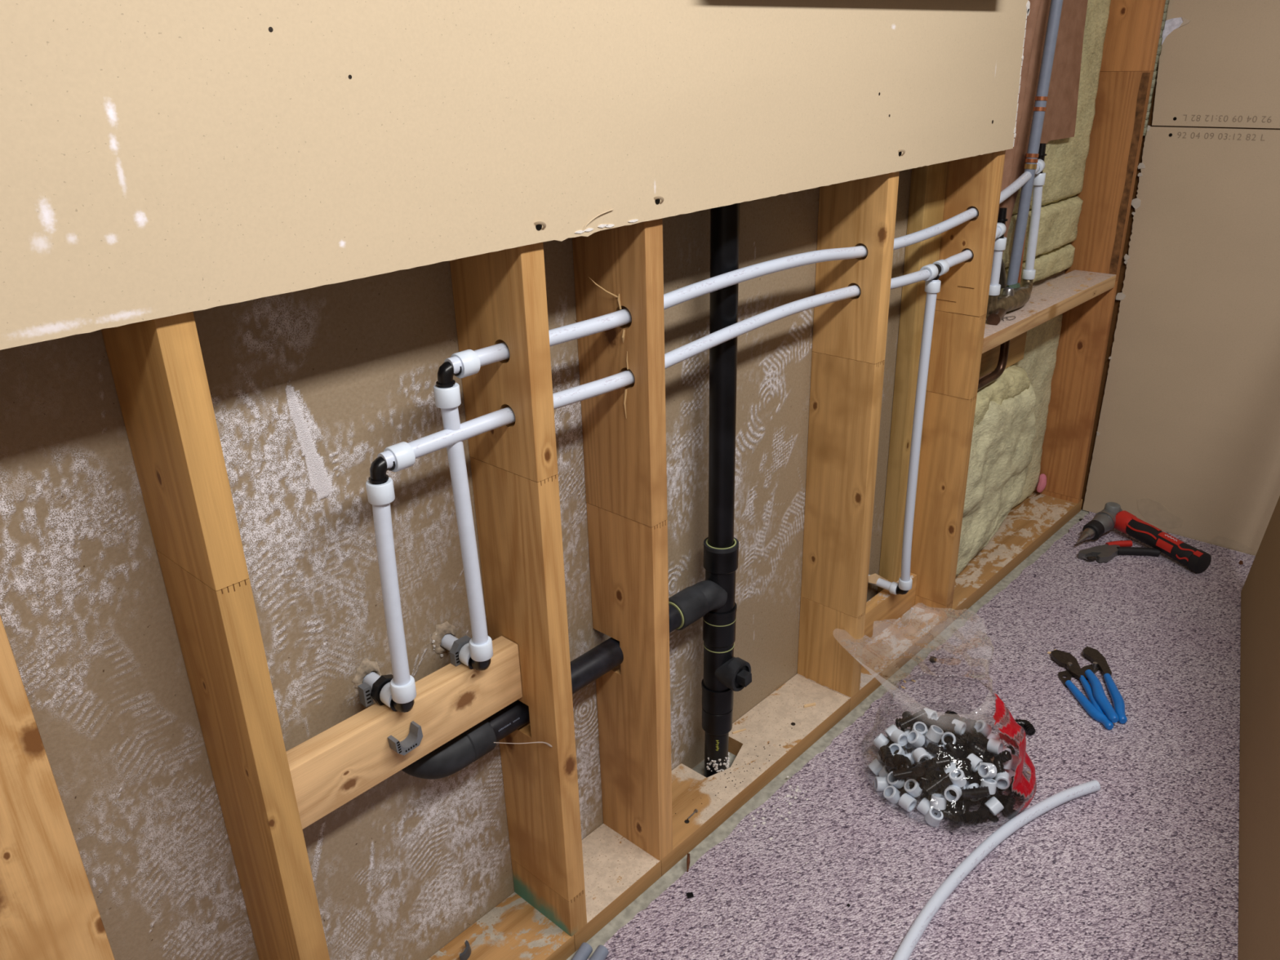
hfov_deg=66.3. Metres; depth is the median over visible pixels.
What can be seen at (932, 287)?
pipe
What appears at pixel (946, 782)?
fitting
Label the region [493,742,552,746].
strand
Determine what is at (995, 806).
ring
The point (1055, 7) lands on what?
pipe
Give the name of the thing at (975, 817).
fitting
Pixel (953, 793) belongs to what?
fitting
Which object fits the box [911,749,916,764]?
ring
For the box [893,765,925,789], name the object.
fitting
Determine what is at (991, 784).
ring
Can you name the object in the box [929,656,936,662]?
ring
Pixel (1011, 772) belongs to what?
ring
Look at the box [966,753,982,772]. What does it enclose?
ring
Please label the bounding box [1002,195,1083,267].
insulation batt
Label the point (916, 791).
ring
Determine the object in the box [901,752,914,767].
ring
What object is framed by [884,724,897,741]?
ring
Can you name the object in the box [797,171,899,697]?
stud
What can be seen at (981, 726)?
ring
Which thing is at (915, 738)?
ring
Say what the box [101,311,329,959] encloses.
stud
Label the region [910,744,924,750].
ring
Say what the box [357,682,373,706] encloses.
clip
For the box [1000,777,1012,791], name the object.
ring
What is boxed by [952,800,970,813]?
fitting
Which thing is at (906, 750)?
ring
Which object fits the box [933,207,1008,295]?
pipe
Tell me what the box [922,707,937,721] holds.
ring
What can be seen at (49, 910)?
board
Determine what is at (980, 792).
fitting
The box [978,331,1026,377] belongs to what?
board
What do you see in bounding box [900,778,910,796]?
fitting
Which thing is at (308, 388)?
wall
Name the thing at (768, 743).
crumbs
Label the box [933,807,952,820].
fitting
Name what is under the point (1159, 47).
stud
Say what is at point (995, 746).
ring
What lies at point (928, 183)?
stud
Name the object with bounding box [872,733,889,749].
ring
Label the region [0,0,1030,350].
wall
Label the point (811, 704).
chip
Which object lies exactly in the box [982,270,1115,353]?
block
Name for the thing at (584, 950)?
tube
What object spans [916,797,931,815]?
ring
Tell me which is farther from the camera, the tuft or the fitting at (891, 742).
the tuft
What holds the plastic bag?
on the carpet
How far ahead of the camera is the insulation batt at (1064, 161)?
2.70 m
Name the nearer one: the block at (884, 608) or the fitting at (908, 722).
the fitting at (908, 722)
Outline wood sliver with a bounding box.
[867,573,888,584]
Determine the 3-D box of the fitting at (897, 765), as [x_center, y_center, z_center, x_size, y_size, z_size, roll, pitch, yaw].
[0.535,0.602,2.071,0.023,0.039,0.046,11,27,27]
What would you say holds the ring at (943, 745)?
in the plastic bag
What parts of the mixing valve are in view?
spout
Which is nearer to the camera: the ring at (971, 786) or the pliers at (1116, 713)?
the ring at (971, 786)
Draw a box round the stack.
[701,203,751,777]
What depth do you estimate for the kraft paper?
2.49 m
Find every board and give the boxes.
[0,615,115,959]
[285,635,522,829]
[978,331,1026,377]
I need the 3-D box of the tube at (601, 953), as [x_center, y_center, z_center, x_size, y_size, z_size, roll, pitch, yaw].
[-0.105,0.840,1.603,0.022,0.022,0.187,10,26,25]
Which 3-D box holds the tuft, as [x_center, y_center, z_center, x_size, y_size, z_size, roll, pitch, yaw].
[1.327,0.011,3.233,0.026,0.063,0.031,19,31,39]
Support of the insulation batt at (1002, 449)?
on the plate
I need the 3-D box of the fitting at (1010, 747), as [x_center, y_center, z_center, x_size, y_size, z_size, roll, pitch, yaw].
[0.786,0.588,2.095,0.041,0.026,0.042,-6,24,-10]
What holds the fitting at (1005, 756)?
in the plastic bag
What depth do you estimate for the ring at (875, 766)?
2.07 m
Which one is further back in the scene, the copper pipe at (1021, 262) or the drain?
the copper pipe at (1021, 262)
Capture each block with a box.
[862,572,917,646]
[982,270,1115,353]
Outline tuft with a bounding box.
[1036,473,1046,492]
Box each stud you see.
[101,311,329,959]
[449,242,586,936]
[572,218,672,860]
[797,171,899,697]
[877,161,948,593]
[910,150,1005,617]
[1034,0,1165,503]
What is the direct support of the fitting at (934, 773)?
in the plastic bag
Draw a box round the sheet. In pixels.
[1238,496,1279,959]
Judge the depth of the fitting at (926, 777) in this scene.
2.00 m
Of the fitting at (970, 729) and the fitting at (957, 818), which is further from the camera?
the fitting at (970, 729)
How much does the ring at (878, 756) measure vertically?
0.036 m
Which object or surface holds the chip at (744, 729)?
on the plate
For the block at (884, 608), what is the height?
0.096 m
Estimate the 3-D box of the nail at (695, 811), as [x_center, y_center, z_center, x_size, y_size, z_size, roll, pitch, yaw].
[0.102,0.660,1.934,0.008,0.008,0.029,19,31,39]
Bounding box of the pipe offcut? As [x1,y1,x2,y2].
[892,779,1100,959]
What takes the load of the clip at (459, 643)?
attached to the board at (333, 767)
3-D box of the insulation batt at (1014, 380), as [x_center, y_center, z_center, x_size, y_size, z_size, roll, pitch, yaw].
[0.917,-0.186,2.659,0.091,0.161,0.515,19,31,39]
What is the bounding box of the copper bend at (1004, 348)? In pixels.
[977,339,1010,391]
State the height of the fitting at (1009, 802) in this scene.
0.049 m
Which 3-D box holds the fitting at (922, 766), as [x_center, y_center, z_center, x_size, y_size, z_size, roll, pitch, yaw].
[0.576,0.580,1.971,0.042,0.045,0.065,9,26,23]
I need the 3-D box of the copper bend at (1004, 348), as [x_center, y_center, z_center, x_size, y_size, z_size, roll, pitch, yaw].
[0.895,-0.312,2.558,0.265,0.166,0.026,-23,31,-40]
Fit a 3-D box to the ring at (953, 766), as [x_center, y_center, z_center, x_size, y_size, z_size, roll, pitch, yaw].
[0.634,0.592,1.999,0.034,0.036,0.030,0,24,3]
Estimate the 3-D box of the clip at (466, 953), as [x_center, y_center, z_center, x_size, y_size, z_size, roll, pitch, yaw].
[-0.291,0.790,1.643,0.013,0.016,0.033,3,24,11]
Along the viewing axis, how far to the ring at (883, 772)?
2.05 m
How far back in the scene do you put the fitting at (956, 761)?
2.02 m
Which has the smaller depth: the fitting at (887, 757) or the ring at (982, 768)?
the ring at (982, 768)
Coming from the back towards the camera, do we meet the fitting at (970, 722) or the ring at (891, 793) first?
the fitting at (970, 722)
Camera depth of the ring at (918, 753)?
2.00 m
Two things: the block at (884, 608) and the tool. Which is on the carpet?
the tool
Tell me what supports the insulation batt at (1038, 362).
attached to the wall at (308, 388)
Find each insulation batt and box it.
[955,382,1036,575]
[973,364,1030,427]
[997,243,1075,297]
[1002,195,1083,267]
[1012,0,1111,214]
[1012,313,1062,507]
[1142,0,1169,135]
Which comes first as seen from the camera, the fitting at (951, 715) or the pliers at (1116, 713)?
the fitting at (951, 715)
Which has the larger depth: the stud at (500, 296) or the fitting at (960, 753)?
the fitting at (960, 753)
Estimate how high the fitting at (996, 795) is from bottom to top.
0.035 m
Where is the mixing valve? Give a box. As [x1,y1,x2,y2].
[986,279,1033,325]
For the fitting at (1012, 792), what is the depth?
2.00 m
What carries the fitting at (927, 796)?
in the plastic bag
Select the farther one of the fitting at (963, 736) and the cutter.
the cutter
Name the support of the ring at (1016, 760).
in the plastic bag
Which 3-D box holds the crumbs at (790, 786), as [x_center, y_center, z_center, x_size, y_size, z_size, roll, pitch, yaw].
[0.281,0.669,1.993,0.071,0.002,0.198,16,29,35]
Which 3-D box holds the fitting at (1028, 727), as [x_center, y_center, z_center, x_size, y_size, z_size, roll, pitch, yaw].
[0.861,0.552,2.199,0.040,0.021,0.040,-1,24,1]
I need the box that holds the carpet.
[587,511,1255,959]
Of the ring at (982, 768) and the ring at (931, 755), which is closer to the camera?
the ring at (982, 768)
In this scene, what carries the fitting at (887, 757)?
in the plastic bag
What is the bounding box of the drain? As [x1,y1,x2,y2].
[401,579,727,779]
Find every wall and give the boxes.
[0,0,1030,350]
[0,168,1076,959]
[1081,0,1279,555]
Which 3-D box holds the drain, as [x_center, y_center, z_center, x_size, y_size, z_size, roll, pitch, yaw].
[-0.099,0.325,1.675,0.716,0.081,0.084,-22,31,-39]
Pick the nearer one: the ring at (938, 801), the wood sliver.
the ring at (938, 801)
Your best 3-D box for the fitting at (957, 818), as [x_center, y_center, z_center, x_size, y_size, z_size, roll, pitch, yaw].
[0.625,0.660,1.930,0.030,0.031,0.055,4,24,12]
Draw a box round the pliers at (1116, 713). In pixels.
[1080,646,1127,724]
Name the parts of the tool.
handle, red panel, red panel, red panel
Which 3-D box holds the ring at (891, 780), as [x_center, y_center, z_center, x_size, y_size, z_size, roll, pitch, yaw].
[0.527,0.616,2.014,0.036,0.036,0.030,-9,25,-17]
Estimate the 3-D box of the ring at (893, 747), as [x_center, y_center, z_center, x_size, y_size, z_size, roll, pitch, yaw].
[0.537,0.570,2.055,0.036,0.036,0.029,-18,29,-33]
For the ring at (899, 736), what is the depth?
2.06 m
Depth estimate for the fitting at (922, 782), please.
1.98 m
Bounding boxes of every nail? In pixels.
[686,853,689,871]
[687,808,697,819]
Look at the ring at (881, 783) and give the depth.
2.02 m
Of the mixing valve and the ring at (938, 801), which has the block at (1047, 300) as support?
the mixing valve
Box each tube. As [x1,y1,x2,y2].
[571,942,592,959]
[589,945,608,959]
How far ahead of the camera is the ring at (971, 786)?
1.97 m
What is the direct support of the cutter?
on the carpet
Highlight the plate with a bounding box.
[426,491,1082,959]
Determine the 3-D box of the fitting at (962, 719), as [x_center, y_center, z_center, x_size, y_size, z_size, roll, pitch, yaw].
[0.708,0.537,2.144,0.026,0.035,0.053,15,29,34]
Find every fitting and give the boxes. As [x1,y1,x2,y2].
[880,745,897,772]
[886,728,904,746]
[886,752,899,773]
[893,754,912,768]
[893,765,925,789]
[895,711,911,727]
[897,709,927,731]
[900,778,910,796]
[913,757,937,777]
[915,774,931,780]
[916,778,943,792]
[922,793,950,807]
[923,755,950,771]
[923,772,949,795]
[924,715,955,733]
[924,768,944,778]
[925,742,954,762]
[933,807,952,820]
[937,737,945,745]
[939,757,958,771]
[942,772,956,788]
[942,789,970,801]
[943,733,966,746]
[944,710,960,722]
[944,741,967,759]
[949,804,964,825]
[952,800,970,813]
[955,718,983,736]
[955,739,969,760]
[957,757,971,782]
[960,716,966,724]
[960,786,990,799]
[963,810,987,824]
[965,726,976,753]
[966,731,986,756]
[968,773,981,786]
[970,753,979,777]
[977,740,991,755]
[977,756,993,764]
[977,797,999,822]
[978,734,993,758]
[986,789,999,799]
[993,750,1011,773]
[997,794,1013,808]
[1002,795,1020,819]
[1006,745,1015,755]
[1008,776,1027,798]
[1014,719,1035,735]
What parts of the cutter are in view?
cutter frame, handle, handle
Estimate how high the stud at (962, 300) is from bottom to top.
2.362 m
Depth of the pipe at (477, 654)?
1.41 m
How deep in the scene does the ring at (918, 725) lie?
2.08 m
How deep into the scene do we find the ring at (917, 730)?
2.11 m
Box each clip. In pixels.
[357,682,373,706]
[387,720,422,755]
[449,635,471,666]
[459,940,471,959]
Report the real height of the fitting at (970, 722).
0.051 m
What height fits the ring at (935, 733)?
0.033 m
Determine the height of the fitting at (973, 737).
0.046 m
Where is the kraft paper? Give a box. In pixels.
[970,0,1088,259]
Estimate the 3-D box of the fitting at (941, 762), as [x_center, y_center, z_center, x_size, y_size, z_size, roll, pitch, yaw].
[0.599,0.574,1.982,0.054,0.029,0.025,-3,24,-2]
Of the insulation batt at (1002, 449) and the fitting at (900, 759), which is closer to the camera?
the fitting at (900, 759)
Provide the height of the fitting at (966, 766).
0.027 m
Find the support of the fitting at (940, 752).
on the ring at (931, 755)
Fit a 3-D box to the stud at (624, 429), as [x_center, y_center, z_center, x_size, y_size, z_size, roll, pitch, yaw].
[-0.046,-0.391,1.406,0.150,2.362,0.070,19,31,39]
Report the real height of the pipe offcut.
0.022 m
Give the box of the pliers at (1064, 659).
[1050,649,1113,729]
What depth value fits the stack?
1.83 m
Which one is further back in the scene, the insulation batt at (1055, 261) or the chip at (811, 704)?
the insulation batt at (1055, 261)
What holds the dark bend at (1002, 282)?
on the mixing valve
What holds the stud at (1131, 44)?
on the plate
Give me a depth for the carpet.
1.94 m
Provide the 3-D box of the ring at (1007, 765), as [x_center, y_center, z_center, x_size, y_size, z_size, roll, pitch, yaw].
[0.749,0.578,2.013,0.029,0.034,0.036,10,26,25]
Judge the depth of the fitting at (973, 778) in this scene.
1.98 m
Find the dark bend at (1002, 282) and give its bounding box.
[999,258,1006,288]
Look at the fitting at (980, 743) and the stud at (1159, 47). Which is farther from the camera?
the stud at (1159, 47)
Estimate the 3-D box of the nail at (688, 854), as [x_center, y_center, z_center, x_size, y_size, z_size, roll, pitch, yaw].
[0.091,0.723,1.855,0.007,0.027,0.027,-1,24,2]
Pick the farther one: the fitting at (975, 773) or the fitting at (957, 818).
the fitting at (975, 773)
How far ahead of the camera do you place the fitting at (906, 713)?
2.17 m
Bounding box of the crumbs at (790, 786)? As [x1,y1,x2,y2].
[739,776,808,840]
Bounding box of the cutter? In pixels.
[1077,540,1159,563]
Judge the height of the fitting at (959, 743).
0.037 m
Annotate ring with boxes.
[867,758,883,776]
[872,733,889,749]
[874,776,888,791]
[877,753,884,765]
[878,764,888,777]
[883,785,900,804]
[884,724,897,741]
[887,771,905,788]
[888,742,905,755]
[890,728,908,746]
[898,792,916,812]
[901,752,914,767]
[903,731,913,748]
[903,778,922,797]
[904,748,912,753]
[906,730,924,747]
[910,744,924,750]
[911,721,927,736]
[911,747,930,762]
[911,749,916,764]
[916,727,928,733]
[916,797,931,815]
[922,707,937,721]
[924,735,937,747]
[924,749,934,759]
[924,807,943,826]
[925,724,943,742]
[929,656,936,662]
[930,793,946,809]
[933,744,946,758]
[941,732,955,745]
[942,761,956,773]
[943,784,961,802]
[948,768,966,787]
[951,719,966,735]
[960,781,970,789]
[965,782,982,801]
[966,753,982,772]
[973,720,991,737]
[977,762,996,778]
[980,777,996,795]
[984,796,1004,815]
[986,732,999,739]
[986,737,1003,754]
[993,745,1011,756]
[994,771,1009,789]
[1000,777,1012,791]
[1002,756,1013,769]
[1005,768,1015,778]
[1011,754,1021,770]
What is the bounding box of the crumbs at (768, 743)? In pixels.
[675,742,780,813]
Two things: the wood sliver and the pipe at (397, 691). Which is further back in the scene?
the wood sliver
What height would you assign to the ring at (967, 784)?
0.036 m
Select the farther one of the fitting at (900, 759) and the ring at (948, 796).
the fitting at (900, 759)
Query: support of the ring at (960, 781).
in the plastic bag
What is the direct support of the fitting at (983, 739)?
on the fitting at (980, 743)
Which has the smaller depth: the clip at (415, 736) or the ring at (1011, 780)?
the clip at (415, 736)
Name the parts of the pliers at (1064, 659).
handle, handle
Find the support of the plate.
on the bottom plate edge
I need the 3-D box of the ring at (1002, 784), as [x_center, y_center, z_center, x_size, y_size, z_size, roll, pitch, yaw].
[0.728,0.602,1.969,0.030,0.031,0.026,6,25,18]
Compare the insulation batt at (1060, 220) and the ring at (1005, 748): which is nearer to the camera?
the ring at (1005, 748)
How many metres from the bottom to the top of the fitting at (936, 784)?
0.042 m
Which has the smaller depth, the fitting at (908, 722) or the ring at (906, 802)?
the ring at (906, 802)
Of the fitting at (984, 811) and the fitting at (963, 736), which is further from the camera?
the fitting at (963, 736)
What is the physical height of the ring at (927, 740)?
0.033 m
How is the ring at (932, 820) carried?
in the plastic bag
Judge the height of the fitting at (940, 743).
0.041 m
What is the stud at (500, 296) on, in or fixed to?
on the plate
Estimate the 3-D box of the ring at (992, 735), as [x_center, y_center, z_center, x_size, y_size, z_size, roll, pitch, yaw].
[0.759,0.560,2.110,0.027,0.032,0.029,12,27,29]
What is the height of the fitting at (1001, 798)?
0.037 m
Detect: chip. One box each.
[686,892,693,898]
[732,728,746,733]
[804,702,815,707]
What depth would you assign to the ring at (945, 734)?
2.04 m
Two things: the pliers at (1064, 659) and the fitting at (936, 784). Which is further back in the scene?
the pliers at (1064, 659)
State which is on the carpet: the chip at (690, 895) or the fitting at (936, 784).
the chip at (690, 895)
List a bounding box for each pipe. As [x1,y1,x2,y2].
[361,263,941,712]
[433,142,1046,671]
[867,279,941,595]
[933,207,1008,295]
[1006,0,1062,285]
[1017,153,1026,285]
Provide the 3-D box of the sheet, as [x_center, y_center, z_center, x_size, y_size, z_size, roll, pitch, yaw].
[1.115,0.217,1.483,0.138,1.195,2.440,11,27,27]
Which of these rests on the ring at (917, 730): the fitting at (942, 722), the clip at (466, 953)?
the fitting at (942, 722)
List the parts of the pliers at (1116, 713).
handle, handle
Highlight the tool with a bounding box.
[1076,502,1211,573]
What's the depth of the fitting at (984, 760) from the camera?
2.03 m
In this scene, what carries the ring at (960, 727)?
in the plastic bag
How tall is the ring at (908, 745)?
0.032 m
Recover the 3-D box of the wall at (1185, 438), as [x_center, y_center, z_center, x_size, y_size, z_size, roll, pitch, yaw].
[2.295,-0.693,2.069,2.900,2.540,0.072,19,31,39]
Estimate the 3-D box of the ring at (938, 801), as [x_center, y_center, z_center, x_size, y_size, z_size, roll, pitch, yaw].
[0.594,0.639,1.948,0.030,0.033,0.036,6,25,17]
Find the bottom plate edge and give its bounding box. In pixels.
[566,509,1088,959]

